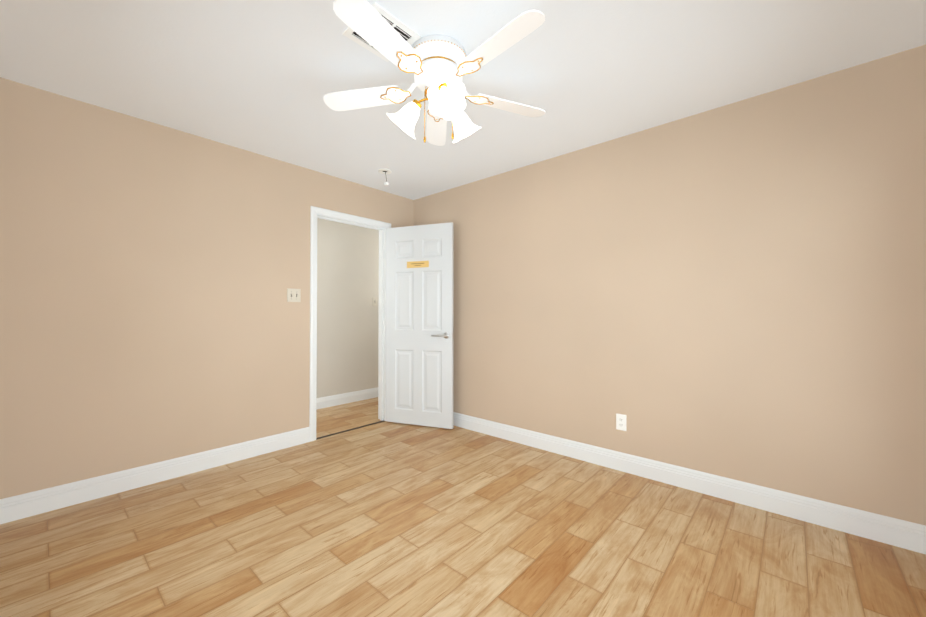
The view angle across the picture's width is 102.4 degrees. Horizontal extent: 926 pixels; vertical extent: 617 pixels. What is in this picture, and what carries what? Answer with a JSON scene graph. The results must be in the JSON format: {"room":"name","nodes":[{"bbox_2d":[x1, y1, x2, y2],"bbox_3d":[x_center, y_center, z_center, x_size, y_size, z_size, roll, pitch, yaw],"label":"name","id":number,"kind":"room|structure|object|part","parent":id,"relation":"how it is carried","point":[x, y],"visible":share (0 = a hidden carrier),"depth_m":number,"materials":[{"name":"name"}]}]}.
{"room":"empty bedroom","nodes":[
{"label":"empty bedroom","id":0,"kind":"room"},
{"bbox_2d":[0,77,413,498],"bbox_3d":[-1.628,-0.035,3.146,0.120,2.440,3.066,-1,-1,42],"label":"wall","id":1,"kind":"structure","parent":0,"point":[151,273],"depth_m":2.48,"materials":[{"name":"beige paint"}]},
{"bbox_2d":[0,427,309,523],"bbox_3d":[-1.970,1.113,2.643,0.016,0.131,1.819,-1,-1,42],"label":"baseboard","id":2,"kind":"structure","parent":1,"relation":"attached to","point":[13,508],"depth_m":2.44,"materials":[{"name":"white wood"}]},
{"bbox_2d":[287,288,300,301],"bbox_3d":[-1.461,-0.114,3.227,0.023,0.116,0.116,-1,-1,42],"label":"light switch","id":3,"kind":"object","parent":1,"relation":"attached to","point":[293,295],"visible":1,"depth_m":3.23,"materials":[{"name":"beige plastic"}]},
{"bbox_2d":[309,206,390,441],"bbox_3d":[-1.123,0.137,3.714,0.156,2.110,0.892,-1,-1,42],"label":"door frame","id":4,"kind":"structure","parent":1,"relation":"attached to","point":[314,211],"depth_m":3.58,"materials":[{"name":"white wood"}]},
{"bbox_2d":[385,222,452,428],"bbox_3d":[-0.452,0.167,3.791,0.753,2.022,0.151,0,-1,21],"label":"door","id":5,"kind":"structure","parent":1,"relation":"in","point":[419,346],"depth_m":3.77,"materials":[{"name":"white wood"}]},
{"bbox_2d":[407,261,428,267],"bbox_3d":[-0.460,-0.448,3.779,0.250,0.066,0.006,0,-1,21],"label":"plate","id":6,"kind":"object","parent":5,"relation":"attached to","point":[415,264],"visible":1,"depth_m":3.78,"materials":[{"name":"gold metal"}]},
{"bbox_3d":[-0.193,0.266,3.692,0.200,0.062,0.151,0,-1,21],"label":"handle","id":7,"kind":"part","parent":5,"relation":"part of","materials":[{"name":"grey metal"}]},
{"bbox_2d":[317,218,378,397],"bbox_3d":[-1.868,-0.020,4.405,0.120,2.440,3.940,-1,-1,42],"label":"wall","id":8,"kind":"structure","parent":0,"point":[347,310],"depth_m":4.75,"materials":[{"name":"paint"}]},
{"bbox_2d":[316,387,377,409],"bbox_3d":[-1.817,1.134,4.346,0.016,0.131,3.700,-1,-1,42],"label":"baseboard","id":9,"kind":"structure","parent":8,"relation":"attached to","point":[338,399],"depth_m":4.71,"materials":[{"name":"white wood"}]},
{"bbox_2d":[373,297,376,305],"bbox_3d":[-1.192,-0.092,5.062,0.023,0.116,0.070,-1,-1,42],"label":"light switch","id":10,"kind":"object","parent":8,"relation":"attached to","point":[374,301],"visible":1,"depth_m":5.06,"materials":[{"name":"beige plastic"}]},
{"bbox_2d":[0,397,925,616],"bbox_3d":[-0.147,1.228,2.554,5.131,0.100,4.406,-1,-1,42],"label":"floor","id":11,"kind":"structure","parent":0,"point":[388,519],"depth_m":1.83,"materials":[{"name":"brown wood"}]},
{"bbox_2d":[316,420,384,439],"bbox_3d":[-1.087,1.189,3.671,0.034,0.004,0.762,-1,-1,42],"label":"trim","id":12,"kind":"structure","parent":11,"relation":"on","point":[349,430],"depth_m":3.62,"materials":[{"name":"brown"}]},
{"bbox_2d":[0,0,925,199],"bbox_3d":[-0.147,-1.312,2.584,5.131,0.100,4.406,-1,-1,42],"label":"ceiling","id":13,"kind":"structure","parent":0,"point":[262,77],"depth_m":1.95,"materials":[{"name":"paint"}]},
{"bbox_2d":[342,2,420,61],"bbox_3d":[-0.377,-1.268,1.730,0.256,0.010,0.256,-1,-1,42],"label":"ceiling vent","id":14,"kind":"object","parent":13,"relation":"in","point":[408,34],"visible":0.25,"depth_m":1.72,"materials":[{"name":"white"}]},
{"bbox_2d":[378,169,391,185],"bbox_3d":[-0.712,-1.187,3.394,0.124,0.130,0.124,-1,-1,42],"label":"sprinkler","id":15,"kind":"object","parent":13,"relation":"attached to","point":[385,171],"visible":1,"depth_m":3.39,"materials":[{"name":"white plastic"}]},
{"bbox_2d":[323,0,544,145],"bbox_3d":[-0.112,-1.040,1.819,1.180,0.462,1.191,-1,-1,42],"label":"fan","id":16,"kind":"object","parent":13,"relation":"hanging from","point":[439,66],"visible":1,"depth_m":1.73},
{"bbox_3d":[-0.486,-1.115,1.928,0.478,0.076,0.299,-1,-1,42],"label":"blade","id":17,"kind":"part","parent":16,"relation":"part of","materials":[{"name":"white wood"}]},
{"bbox_3d":[-0.299,-1.119,1.539,0.182,0.076,0.522,-1,-1,42],"label":"blade","id":18,"kind":"part","parent":16,"relation":"part of","materials":[{"name":"white wood"}]},
{"bbox_3d":[-0.156,-1.111,2.227,0.412,0.076,0.391,-1,-1,42],"label":"blade","id":19,"kind":"part","parent":16,"relation":"part of","materials":[{"name":"white"}]},
{"bbox_3d":[-0.122,-1.144,1.857,0.289,0.252,0.288,-1,-1,42],"label":"motor","id":20,"kind":"part","parent":16,"relation":"part of","materials":[{"name":"white metal"}]},
{"bbox_3d":[0.111,-1.119,1.581,0.527,0.076,0.159,-1,-1,42],"label":"blade","id":21,"kind":"part","parent":16,"relation":"part of","materials":[{"name":"white wood"}]},
{"bbox_3d":[0.221,-1.114,1.993,0.271,0.076,0.491,-1,-1,42],"label":"blade","id":22,"kind":"part","parent":16,"relation":"part of","materials":[{"name":"white wood"}]},
{"bbox_2d":[414,45,925,525],"bbox_3d":[0.924,-0.037,3.014,4.116,2.440,0.120,-1,-1,42],"label":"wall","id":23,"kind":"structure","parent":0,"point":[736,291],"depth_m":2.30,"materials":[{"name":"beige paint"}]},
{"bbox_2d":[616,413,625,430],"bbox_3d":[1.153,0.830,2.716,0.072,0.116,0.008,-1,-1,42],"label":"electrical outlet plate","id":24,"kind":"object","parent":23,"relation":"attached to","point":[620,421],"visible":1,"depth_m":2.71,"materials":[{"name":"white plastic"}]},
{"bbox_2d":[453,412,925,553],"bbox_3d":[0.879,1.117,2.949,3.876,0.131,0.016,-1,-1,42],"label":"baseboard","id":25,"kind":"structure","parent":23,"relation":"attached to","point":[908,535],"depth_m":2.27,"materials":[{"name":"white wood"}]}
]}

